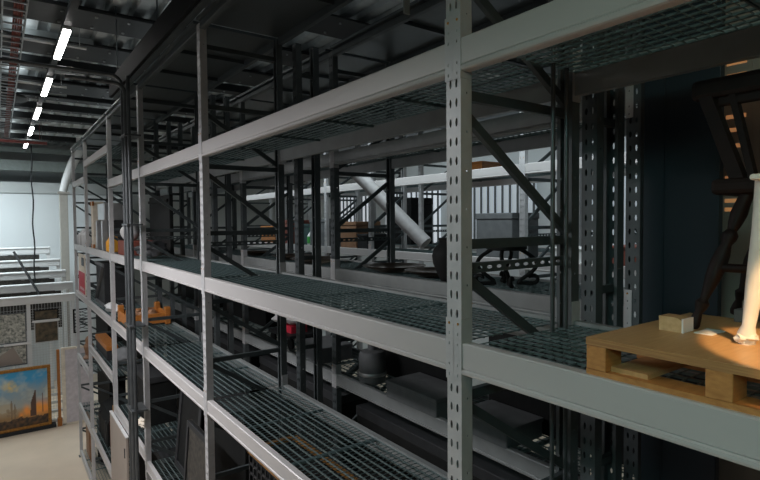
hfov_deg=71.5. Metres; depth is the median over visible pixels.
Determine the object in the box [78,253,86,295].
poster panel
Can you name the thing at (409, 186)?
deck
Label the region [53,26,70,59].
strip light
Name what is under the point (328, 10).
rail
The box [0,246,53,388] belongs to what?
screen
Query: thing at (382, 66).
rail
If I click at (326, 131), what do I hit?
deck
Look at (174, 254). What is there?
beam
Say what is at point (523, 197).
frame
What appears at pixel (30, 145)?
hanging cable
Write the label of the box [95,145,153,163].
deck
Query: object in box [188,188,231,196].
beam
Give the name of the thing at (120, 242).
box
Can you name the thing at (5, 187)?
trim
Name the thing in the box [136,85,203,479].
frame
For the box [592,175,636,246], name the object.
window
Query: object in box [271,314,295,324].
wrapped bundle
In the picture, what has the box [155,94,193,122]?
rail
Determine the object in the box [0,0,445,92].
beam
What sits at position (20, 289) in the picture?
screen
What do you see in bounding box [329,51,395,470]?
frame
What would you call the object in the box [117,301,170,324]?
tray
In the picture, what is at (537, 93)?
beam
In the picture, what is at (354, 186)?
beam
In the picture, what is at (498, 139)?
deck
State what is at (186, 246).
deck
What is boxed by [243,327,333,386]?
beam
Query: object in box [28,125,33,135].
strip light
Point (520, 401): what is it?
crate
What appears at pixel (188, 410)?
folding screen
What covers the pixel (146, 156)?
beam
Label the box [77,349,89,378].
beam
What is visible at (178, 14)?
beam
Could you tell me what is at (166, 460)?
deck
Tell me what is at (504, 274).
stand
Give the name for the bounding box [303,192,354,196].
deck
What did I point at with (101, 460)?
storage box
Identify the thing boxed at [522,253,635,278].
beam
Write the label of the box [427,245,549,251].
deck
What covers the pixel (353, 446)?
deck
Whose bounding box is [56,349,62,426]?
batten
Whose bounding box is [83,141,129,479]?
frame
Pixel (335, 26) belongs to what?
beam
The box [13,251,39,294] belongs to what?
bar
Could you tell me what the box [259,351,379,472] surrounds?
storage box
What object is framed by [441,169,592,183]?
deck
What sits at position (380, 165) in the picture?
beam
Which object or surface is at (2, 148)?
trim
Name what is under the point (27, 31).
trim
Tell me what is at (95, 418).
deck
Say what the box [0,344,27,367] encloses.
framed picture
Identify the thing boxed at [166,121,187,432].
frame
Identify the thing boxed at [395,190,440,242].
window
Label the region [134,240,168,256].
sack
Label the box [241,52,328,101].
rail
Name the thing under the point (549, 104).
deck
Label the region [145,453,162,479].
beam
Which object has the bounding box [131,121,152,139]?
rail
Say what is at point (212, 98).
frame
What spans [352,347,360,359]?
beam
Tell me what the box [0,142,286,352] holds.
wall
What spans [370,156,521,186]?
beam
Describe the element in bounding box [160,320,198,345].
beam
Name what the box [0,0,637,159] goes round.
ceiling
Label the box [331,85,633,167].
beam
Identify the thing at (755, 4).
deck
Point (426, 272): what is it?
brass tray
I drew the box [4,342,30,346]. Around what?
strip
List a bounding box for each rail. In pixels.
[72,139,82,152]
[83,116,105,140]
[107,86,135,118]
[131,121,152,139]
[137,26,196,88]
[153,124,190,145]
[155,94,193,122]
[192,99,238,126]
[197,40,275,95]
[199,0,235,29]
[233,105,286,128]
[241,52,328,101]
[278,0,353,44]
[289,64,388,106]
[333,0,445,56]
[391,0,548,65]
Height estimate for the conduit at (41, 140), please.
0.770 m
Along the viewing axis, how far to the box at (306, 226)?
12.73 m
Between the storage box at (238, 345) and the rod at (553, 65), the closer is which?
the rod at (553, 65)
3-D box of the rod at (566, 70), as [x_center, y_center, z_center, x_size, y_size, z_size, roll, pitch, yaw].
[0.962,2.070,2.753,0.021,8.150,0.022,-2,3,-36]
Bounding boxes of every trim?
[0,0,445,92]
[0,24,93,44]
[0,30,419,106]
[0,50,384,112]
[0,110,273,140]
[0,118,50,124]
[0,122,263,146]
[0,130,45,134]
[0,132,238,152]
[0,146,268,166]
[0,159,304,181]
[0,181,304,198]
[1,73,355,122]
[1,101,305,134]
[2,63,77,75]
[13,92,328,128]
[14,89,66,96]
[57,191,70,346]
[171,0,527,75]
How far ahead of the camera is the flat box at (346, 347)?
6.76 m
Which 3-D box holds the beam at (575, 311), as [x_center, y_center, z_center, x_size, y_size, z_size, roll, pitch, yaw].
[2.096,0.505,1.346,0.073,0.275,3.693,-2,3,-36]
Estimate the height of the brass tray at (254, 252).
0.070 m
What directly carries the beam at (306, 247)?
attached to the frame at (356, 201)
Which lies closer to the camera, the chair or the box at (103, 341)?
the chair
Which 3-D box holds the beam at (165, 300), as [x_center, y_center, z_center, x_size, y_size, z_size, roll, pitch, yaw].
[-4.576,1.409,11.760,0.073,0.275,3.198,-2,3,-36]
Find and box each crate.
[95,260,125,306]
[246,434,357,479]
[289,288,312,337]
[380,308,446,380]
[395,197,432,244]
[489,333,634,466]
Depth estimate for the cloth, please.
10.52 m
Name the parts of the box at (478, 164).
lid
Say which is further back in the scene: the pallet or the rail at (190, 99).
the rail at (190, 99)
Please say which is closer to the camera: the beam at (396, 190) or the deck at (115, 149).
the deck at (115, 149)
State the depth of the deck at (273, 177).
9.44 m
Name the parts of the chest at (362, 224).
lid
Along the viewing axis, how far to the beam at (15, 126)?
18.01 m
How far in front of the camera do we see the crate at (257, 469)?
4.96 m
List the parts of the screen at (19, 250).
rail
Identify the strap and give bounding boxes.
[403,0,409,14]
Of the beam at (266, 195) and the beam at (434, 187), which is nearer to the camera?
the beam at (434, 187)
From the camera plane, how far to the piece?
9.39 m
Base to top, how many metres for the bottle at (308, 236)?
0.410 m
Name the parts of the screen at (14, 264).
rail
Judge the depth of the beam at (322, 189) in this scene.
11.96 m
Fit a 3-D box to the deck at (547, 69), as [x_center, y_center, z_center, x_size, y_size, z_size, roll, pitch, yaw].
[3.662,-2.218,6.455,2.180,0.029,3.000,-2,3,-36]
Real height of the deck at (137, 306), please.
0.021 m
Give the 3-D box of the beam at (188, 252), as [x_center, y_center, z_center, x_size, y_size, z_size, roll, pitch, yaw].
[-4.587,0.191,11.716,0.073,0.275,3.198,-2,3,-36]
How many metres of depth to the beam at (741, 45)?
2.35 m
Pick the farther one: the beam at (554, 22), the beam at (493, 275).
the beam at (493, 275)
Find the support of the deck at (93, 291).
on the beam at (82, 297)
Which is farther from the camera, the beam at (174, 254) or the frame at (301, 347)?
the beam at (174, 254)
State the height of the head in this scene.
0.340 m
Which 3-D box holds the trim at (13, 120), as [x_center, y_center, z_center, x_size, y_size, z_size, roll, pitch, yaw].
[-14.047,-3.663,14.542,8.500,0.120,0.100,-2,3,-36]
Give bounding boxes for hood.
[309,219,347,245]
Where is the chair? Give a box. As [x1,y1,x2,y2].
[691,69,759,328]
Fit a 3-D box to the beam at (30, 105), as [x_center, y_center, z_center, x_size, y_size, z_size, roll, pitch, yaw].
[-7.729,-3.701,15.537,19.900,0.222,0.300,-2,3,-36]
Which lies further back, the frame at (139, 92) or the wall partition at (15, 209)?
the wall partition at (15, 209)
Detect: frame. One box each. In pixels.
[71,150,107,456]
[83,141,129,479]
[106,115,163,465]
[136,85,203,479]
[152,145,191,355]
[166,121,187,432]
[190,124,238,373]
[196,23,287,479]
[209,94,234,386]
[239,98,294,404]
[247,164,272,334]
[284,161,309,350]
[292,43,323,449]
[293,183,311,344]
[323,132,360,377]
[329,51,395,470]
[339,177,362,363]
[367,119,406,384]
[372,170,401,392]
[418,131,446,263]
[446,0,579,479]
[519,75,560,454]
[578,96,592,471]
[580,25,624,479]
[623,19,644,479]
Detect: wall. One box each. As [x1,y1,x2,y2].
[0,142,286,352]
[292,91,637,385]
[719,0,759,479]
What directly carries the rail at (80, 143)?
attached to the frame at (85, 148)
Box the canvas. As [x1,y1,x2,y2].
[61,345,89,425]
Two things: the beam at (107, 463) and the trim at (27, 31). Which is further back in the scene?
the beam at (107, 463)
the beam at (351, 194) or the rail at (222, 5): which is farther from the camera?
the beam at (351, 194)
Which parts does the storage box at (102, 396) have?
lid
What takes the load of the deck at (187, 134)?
on the rail at (187, 127)
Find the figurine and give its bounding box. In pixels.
[138,417,143,427]
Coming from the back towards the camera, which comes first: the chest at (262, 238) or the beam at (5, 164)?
the beam at (5, 164)
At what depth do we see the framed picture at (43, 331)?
16.44 m
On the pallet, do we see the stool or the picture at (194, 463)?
the stool
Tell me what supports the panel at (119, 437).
attached to the beam
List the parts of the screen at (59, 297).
rail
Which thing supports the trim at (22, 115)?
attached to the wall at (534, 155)
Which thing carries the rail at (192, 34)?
attached to the frame at (202, 46)
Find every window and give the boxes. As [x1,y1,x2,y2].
[339,196,367,221]
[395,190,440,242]
[472,183,536,238]
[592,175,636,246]
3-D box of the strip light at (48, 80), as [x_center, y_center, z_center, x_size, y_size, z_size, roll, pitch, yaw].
[-6.769,-3.114,10.716,0.100,0.080,1.600,-2,3,-36]
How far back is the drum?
5.72 m
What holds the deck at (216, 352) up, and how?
on the beam at (194, 393)
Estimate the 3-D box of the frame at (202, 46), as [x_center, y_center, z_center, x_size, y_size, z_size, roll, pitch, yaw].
[-1.381,1.977,5.525,0.930,8.178,0.150,-2,3,-36]
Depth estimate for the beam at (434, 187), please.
11.68 m
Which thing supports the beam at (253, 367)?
attached to the frame at (202, 46)
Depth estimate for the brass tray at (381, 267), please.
5.93 m
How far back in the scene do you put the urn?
4.64 m
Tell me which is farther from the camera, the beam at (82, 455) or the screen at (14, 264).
the screen at (14, 264)
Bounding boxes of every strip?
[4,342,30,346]
[32,318,59,322]
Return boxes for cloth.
[104,302,124,311]
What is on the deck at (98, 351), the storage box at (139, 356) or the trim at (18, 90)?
the storage box at (139, 356)
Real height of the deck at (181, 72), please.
0.070 m
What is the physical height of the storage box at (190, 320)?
1.300 m
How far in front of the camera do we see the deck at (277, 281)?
3.62 m
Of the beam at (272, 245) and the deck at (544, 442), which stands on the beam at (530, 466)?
the deck at (544, 442)
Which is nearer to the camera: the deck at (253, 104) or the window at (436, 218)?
the deck at (253, 104)
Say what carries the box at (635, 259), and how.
on the deck
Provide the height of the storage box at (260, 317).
1.050 m
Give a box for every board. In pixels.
[86,411,91,461]
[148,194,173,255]
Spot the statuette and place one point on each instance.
(86, 357)
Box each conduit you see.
[0,28,86,49]
[0,131,48,141]
[1,74,66,88]
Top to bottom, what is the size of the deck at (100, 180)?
0.021 m
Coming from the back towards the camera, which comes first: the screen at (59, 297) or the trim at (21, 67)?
the screen at (59, 297)
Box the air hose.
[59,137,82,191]
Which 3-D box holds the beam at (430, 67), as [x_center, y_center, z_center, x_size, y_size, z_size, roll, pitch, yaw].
[-0.697,-0.879,3.749,0.073,0.275,3.538,-2,3,-36]
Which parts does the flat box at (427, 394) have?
lid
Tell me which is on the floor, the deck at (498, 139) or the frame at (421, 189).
the frame at (421, 189)
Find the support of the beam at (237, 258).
attached to the frame at (289, 186)
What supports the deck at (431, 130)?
on the frame at (371, 222)
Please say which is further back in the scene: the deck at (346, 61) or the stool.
the deck at (346, 61)
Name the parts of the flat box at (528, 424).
lid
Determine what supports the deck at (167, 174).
on the beam at (112, 182)
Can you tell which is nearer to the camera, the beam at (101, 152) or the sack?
the sack
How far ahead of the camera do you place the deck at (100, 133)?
10.68 m
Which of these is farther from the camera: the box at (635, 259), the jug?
the jug
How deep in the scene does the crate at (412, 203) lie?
11.40 m
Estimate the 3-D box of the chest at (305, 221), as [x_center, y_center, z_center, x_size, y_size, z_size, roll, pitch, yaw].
[-2.194,-0.213,13.599,0.620,0.600,0.570,-2,3,-36]
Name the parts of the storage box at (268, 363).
lid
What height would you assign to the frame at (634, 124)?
8.178 m
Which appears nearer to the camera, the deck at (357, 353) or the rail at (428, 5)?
the rail at (428, 5)
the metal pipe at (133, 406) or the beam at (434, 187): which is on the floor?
the metal pipe at (133, 406)
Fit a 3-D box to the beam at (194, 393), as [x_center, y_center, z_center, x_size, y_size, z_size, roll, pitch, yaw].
[-2.531,1.583,6.400,0.073,0.275,2.783,-2,3,-36]
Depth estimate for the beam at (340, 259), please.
7.23 m
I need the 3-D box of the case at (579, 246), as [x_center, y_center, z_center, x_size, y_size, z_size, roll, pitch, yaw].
[2.516,0.191,6.771,0.420,0.200,0.520,-2,3,-36]
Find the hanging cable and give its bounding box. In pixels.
[30,145,35,282]
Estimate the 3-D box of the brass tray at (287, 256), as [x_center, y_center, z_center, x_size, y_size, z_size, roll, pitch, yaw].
[-1.298,0.253,7.777,0.600,0.070,0.600,-2,3,-36]
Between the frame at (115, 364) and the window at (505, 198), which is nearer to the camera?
the frame at (115, 364)
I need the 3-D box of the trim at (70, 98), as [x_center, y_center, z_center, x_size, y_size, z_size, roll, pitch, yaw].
[-6.790,-3.663,14.242,19.900,0.222,0.400,-2,3,-36]
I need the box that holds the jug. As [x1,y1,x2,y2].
[106,235,117,251]
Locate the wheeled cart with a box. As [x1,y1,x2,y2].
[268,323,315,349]
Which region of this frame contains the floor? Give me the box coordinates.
[0,340,633,479]
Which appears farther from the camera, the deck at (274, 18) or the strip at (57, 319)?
the strip at (57, 319)
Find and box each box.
[95,333,117,360]
[96,310,123,366]
[96,419,110,462]
[97,365,125,404]
[118,240,152,255]
[122,325,154,362]
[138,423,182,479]
[166,308,226,379]
[169,387,179,428]
[178,283,222,307]
[192,373,266,479]
[212,326,269,403]
[223,276,279,327]
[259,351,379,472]
[295,335,352,363]
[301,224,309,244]
[356,402,579,479]
[385,372,447,417]
[472,161,500,178]
[472,399,543,448]
[612,244,636,265]
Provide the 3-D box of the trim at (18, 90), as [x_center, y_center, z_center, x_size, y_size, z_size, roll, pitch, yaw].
[-11.348,-3.553,10.819,8.500,0.120,0.100,-2,3,-36]
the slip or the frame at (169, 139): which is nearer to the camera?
the slip
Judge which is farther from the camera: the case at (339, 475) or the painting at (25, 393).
the painting at (25, 393)
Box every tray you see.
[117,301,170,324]
[247,250,267,255]
[271,254,311,259]
[290,256,340,263]
[362,263,425,272]
[404,267,438,277]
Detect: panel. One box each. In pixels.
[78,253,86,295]
[109,410,128,479]
[641,0,725,479]
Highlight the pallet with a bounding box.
[586,313,759,416]
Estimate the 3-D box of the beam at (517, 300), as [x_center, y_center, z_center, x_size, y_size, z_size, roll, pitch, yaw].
[0.521,0.400,4.670,0.073,0.275,3.538,-2,3,-36]
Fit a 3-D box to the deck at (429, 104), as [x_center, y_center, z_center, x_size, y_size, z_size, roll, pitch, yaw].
[-0.367,-0.897,3.988,0.766,0.021,3.449,-2,3,-36]
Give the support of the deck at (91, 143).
on the rail at (80, 143)
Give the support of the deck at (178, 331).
on the beam at (116, 326)
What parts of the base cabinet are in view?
lid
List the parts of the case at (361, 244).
lid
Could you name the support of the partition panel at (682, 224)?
on the floor
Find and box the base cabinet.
[475,213,538,258]
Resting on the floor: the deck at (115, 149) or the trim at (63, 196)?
the trim at (63, 196)
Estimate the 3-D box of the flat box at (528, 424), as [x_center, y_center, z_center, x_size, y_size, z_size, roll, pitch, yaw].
[0.988,1.528,4.406,0.456,0.160,0.566,-2,3,-36]
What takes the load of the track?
hanging from the ceiling
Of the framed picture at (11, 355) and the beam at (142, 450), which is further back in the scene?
the framed picture at (11, 355)
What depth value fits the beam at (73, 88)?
12.27 m
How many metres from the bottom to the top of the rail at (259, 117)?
0.070 m
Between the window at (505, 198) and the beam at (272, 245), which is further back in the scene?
the window at (505, 198)
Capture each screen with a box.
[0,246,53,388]
[0,258,61,395]
[0,269,67,403]
[0,281,72,412]
[0,292,75,421]
[174,376,204,476]
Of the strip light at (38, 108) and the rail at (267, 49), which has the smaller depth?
the rail at (267, 49)
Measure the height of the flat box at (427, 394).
0.180 m
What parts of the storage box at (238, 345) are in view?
lid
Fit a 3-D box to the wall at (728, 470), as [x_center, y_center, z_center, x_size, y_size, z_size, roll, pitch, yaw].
[3.353,2.126,1.320,0.060,8.100,5.100,-2,3,-36]
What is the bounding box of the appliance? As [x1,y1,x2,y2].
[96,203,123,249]
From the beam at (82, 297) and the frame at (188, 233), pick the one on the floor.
the frame at (188, 233)
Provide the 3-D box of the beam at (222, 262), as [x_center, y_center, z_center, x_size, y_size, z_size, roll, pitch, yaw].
[-1.881,0.343,6.834,0.073,0.275,2.783,-2,3,-36]
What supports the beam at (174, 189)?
attached to the frame at (233, 200)
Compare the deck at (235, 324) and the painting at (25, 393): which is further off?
the painting at (25, 393)
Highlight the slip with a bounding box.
[694,328,724,335]
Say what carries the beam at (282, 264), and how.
attached to the frame at (460, 96)
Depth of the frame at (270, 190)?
15.53 m
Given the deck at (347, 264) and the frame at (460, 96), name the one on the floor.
the frame at (460, 96)
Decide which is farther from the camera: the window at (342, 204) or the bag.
the window at (342, 204)
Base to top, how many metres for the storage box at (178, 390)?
1.300 m
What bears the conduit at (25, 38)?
attached to the ceiling
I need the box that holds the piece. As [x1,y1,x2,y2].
[148,309,156,313]
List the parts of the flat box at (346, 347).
lid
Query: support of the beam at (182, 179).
attached to the frame at (139, 92)
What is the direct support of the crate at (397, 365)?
on the deck at (544, 442)
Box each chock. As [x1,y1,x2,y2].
[659,313,693,332]
[734,308,742,322]
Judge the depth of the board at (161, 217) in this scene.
8.97 m
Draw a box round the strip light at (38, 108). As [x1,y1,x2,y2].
[33,106,41,119]
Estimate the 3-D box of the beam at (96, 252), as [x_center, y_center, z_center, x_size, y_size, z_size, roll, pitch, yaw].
[-5.793,0.232,10.843,0.073,0.275,3.198,-2,3,-36]
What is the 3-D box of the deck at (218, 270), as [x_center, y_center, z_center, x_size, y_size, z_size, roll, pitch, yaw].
[-2.211,0.347,6.595,0.766,0.021,2.694,-2,3,-36]
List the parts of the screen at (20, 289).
rail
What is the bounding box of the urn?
[432,237,446,281]
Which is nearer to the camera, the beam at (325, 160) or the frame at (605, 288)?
the frame at (605, 288)
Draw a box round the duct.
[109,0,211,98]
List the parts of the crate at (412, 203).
lid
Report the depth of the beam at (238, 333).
9.02 m
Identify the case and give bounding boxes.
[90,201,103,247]
[300,437,362,479]
[357,234,385,248]
[549,246,592,263]
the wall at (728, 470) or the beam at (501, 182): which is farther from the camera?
the beam at (501, 182)
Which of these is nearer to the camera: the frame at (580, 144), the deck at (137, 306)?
the frame at (580, 144)
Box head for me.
[120,223,139,239]
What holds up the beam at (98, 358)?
attached to the frame at (85, 148)
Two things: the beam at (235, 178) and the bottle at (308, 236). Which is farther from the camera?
the bottle at (308, 236)
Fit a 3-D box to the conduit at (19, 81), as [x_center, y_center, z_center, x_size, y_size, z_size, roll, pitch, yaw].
[-9.732,-3.392,9.276,7.300,0.440,0.060,-2,3,-36]
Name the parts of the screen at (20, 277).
rail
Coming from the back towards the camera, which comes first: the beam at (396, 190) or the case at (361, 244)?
the beam at (396, 190)
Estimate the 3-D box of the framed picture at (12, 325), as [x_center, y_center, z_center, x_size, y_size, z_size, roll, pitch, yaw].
[-11.427,2.678,15.684,1.530,0.920,0.050,-2,3,-36]
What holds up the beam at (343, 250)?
attached to the frame at (371, 222)
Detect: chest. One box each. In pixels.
[98,397,127,446]
[137,364,176,425]
[260,226,275,242]
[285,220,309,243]
[341,221,380,247]
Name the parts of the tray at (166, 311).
corner post, corner post, corner post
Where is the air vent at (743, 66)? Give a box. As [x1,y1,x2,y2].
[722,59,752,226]
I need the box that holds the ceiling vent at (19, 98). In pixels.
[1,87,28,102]
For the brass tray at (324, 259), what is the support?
on the deck at (347, 264)
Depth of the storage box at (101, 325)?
13.09 m
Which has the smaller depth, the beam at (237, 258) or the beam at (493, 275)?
the beam at (493, 275)
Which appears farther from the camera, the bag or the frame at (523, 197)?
the bag
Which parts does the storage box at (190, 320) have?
lid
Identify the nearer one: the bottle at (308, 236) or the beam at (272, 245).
the bottle at (308, 236)
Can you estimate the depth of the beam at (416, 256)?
8.95 m
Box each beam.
[72,171,83,188]
[74,240,85,252]
[75,286,86,304]
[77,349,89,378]
[78,398,90,433]
[80,446,91,479]
[83,138,106,167]
[85,242,109,262]
[87,295,111,329]
[88,340,112,382]
[91,423,111,478]
[107,160,138,188]
[109,247,140,272]
[111,315,142,357]
[113,399,145,464]
[132,148,153,165]
[138,132,199,179]
[140,254,202,293]
[143,339,204,414]
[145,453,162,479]
[153,182,191,195]
[156,171,195,189]
[156,293,194,319]
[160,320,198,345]
[174,247,193,256]
[174,254,196,260]
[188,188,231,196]
[192,171,240,190]
[193,245,241,264]
[195,306,243,343]
[198,150,274,181]
[199,252,275,278]
[200,16,452,159]
[201,332,280,393]
[202,266,453,378]
[205,389,310,479]
[234,177,285,190]
[241,151,331,182]
[242,250,332,279]
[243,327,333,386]
[246,191,286,200]
[247,242,286,248]
[278,73,556,164]
[280,262,556,338]
[282,374,447,479]
[290,158,385,182]
[293,182,324,195]
[293,242,325,253]
[308,193,354,198]
[325,182,362,194]
[326,242,369,255]
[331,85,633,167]
[333,259,631,327]
[334,364,579,479]
[340,259,383,272]
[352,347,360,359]
[360,189,398,195]
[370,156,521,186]
[370,244,521,271]
[391,121,637,168]
[407,183,446,192]
[407,242,434,248]
[414,273,635,304]
[453,0,692,79]
[454,318,759,470]
[472,171,592,187]
[472,247,549,255]
[472,394,488,403]
[522,152,636,176]
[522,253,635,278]
[571,301,759,386]
[572,20,759,102]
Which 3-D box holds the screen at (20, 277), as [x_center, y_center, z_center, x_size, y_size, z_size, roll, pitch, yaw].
[-13.818,3.454,16.525,7.000,4.650,0.200,-2,3,-36]
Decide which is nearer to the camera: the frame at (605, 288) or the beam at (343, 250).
the frame at (605, 288)
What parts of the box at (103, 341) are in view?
lid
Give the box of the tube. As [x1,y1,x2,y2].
[351,176,430,248]
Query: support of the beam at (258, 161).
attached to the frame at (202, 46)
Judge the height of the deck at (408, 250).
0.021 m
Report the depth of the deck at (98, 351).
10.64 m
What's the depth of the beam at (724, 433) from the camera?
1.73 m
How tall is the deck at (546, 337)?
0.021 m
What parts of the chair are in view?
leg, post, crest rail, seat, leg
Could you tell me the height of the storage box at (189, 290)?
1.050 m
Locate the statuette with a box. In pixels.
[83,336,93,359]
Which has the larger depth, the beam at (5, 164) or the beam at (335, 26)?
the beam at (5, 164)
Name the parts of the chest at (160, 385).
lid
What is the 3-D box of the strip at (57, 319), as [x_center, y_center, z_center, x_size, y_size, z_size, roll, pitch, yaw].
[-10.392,2.503,16.422,0.720,0.070,0.120,-2,3,-36]
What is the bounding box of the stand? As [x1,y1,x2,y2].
[474,246,539,288]
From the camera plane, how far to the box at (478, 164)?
9.76 m
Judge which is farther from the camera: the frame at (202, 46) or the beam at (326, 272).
the beam at (326, 272)
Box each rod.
[550,0,555,479]
[563,44,568,479]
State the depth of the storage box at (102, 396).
13.07 m
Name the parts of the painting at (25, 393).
picture dolly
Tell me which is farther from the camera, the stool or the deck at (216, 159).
the deck at (216, 159)
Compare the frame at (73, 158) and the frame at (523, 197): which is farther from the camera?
the frame at (73, 158)
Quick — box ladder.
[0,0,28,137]
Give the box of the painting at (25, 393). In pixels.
[0,364,55,437]
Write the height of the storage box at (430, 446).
1.300 m
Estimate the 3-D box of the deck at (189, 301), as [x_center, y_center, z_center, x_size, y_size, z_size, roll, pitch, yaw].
[-4.246,1.391,11.998,0.766,0.021,3.109,-2,3,-36]
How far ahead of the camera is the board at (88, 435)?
13.56 m
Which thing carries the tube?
on the deck at (408, 250)
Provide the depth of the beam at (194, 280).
6.09 m
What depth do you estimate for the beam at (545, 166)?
6.89 m
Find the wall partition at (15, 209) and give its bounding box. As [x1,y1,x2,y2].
[0,194,125,379]
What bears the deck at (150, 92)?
on the rail at (116, 108)
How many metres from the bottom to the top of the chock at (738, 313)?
0.050 m
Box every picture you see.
[0,312,26,344]
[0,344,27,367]
[34,308,57,320]
[34,321,58,343]
[183,419,205,479]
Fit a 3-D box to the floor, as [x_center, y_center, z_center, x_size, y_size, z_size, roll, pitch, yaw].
[-4.184,5.934,11.351,20.200,0.100,31.000,-2,3,-36]
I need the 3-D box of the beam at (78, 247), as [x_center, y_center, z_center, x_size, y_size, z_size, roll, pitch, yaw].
[-7.409,0.166,13.073,0.073,0.275,2.308,-2,3,-36]
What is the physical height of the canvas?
2.420 m
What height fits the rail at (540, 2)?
0.070 m
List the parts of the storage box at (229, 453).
lid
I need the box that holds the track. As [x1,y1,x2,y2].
[22,0,80,148]
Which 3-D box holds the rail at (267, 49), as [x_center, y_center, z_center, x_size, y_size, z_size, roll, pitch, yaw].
[-1.899,-2.131,6.748,0.054,0.070,2.695,-2,3,-36]
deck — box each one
[70,137,120,150]
[81,353,126,371]
[82,114,154,140]
[82,400,99,428]
[83,448,109,479]
[86,289,95,299]
[88,177,107,183]
[92,300,140,320]
[93,341,142,376]
[94,428,129,478]
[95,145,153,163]
[105,83,196,118]
[118,322,198,346]
[118,404,177,451]
[119,254,196,261]
[132,170,195,182]
[135,21,277,90]
[150,341,277,397]
[151,260,275,277]
[152,456,182,479]
[159,122,232,143]
[163,293,220,308]
[168,148,273,171]
[174,245,192,248]
[190,97,288,126]
[196,0,334,37]
[212,311,276,332]
[215,387,446,479]
[216,274,555,339]
[219,249,273,256]
[231,176,285,184]
[238,49,390,103]
[239,62,556,150]
[246,141,352,158]
[251,331,359,371]
[256,256,369,268]
[284,159,385,175]
[292,131,394,147]
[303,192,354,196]
[327,117,445,138]
[330,0,538,61]
[345,371,634,479]
[350,268,635,303]
[368,73,593,127]
[382,103,637,158]
[395,183,443,187]
[395,249,536,258]
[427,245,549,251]
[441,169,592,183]
[480,325,759,398]
[516,0,759,73]
[524,45,637,90]
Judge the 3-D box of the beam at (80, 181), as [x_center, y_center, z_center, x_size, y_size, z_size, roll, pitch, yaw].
[-7.423,-1.459,13.015,0.073,0.275,2.308,-2,3,-36]
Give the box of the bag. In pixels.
[117,346,136,364]
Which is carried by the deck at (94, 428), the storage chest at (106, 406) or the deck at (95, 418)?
the storage chest at (106, 406)
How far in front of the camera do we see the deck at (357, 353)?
6.80 m
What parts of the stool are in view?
wrapped seat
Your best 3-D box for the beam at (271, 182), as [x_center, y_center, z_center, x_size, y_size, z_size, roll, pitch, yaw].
[-2.247,-1.046,9.823,0.054,0.142,2.460,-2,3,-36]
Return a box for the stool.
[733,173,759,344]
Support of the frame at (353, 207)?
on the floor
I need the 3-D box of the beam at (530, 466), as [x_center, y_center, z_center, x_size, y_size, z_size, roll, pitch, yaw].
[0.531,1.618,4.713,0.073,0.275,3.538,-2,3,-36]
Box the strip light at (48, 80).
[41,75,52,95]
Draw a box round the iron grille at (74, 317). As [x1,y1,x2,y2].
[73,308,87,332]
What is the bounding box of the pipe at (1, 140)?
[0,124,46,144]
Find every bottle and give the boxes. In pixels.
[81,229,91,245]
[307,233,309,244]
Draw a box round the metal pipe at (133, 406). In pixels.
[0,57,147,479]
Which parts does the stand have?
scroll leg, scroll leg, scroll leg, scroll leg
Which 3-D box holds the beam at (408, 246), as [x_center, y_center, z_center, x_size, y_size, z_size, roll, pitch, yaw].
[1.014,0.120,11.993,0.054,0.142,1.590,-2,3,-36]
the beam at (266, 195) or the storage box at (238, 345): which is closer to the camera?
the storage box at (238, 345)
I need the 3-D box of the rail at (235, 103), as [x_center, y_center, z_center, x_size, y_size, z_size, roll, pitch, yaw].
[-2.923,-2.214,9.299,0.054,0.070,2.460,-2,3,-36]
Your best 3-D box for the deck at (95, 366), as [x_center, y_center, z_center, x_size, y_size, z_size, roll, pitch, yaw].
[-7.055,3.050,13.415,0.766,0.021,2.219,-2,3,-36]
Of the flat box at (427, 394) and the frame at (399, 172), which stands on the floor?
the frame at (399, 172)
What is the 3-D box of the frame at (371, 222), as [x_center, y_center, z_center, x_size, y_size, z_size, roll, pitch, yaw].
[0.175,1.790,10.396,0.930,8.178,0.150,-2,3,-36]
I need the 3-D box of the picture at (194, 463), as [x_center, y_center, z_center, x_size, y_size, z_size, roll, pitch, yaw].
[-2.104,2.713,6.091,0.141,1.021,0.860,-2,3,-36]
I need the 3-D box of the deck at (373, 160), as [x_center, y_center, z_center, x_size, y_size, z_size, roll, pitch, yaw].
[-1.016,-1.015,7.421,0.766,0.021,2.694,-2,3,-36]
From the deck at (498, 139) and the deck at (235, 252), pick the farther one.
the deck at (235, 252)
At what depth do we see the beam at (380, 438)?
4.39 m
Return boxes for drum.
[358,344,386,384]

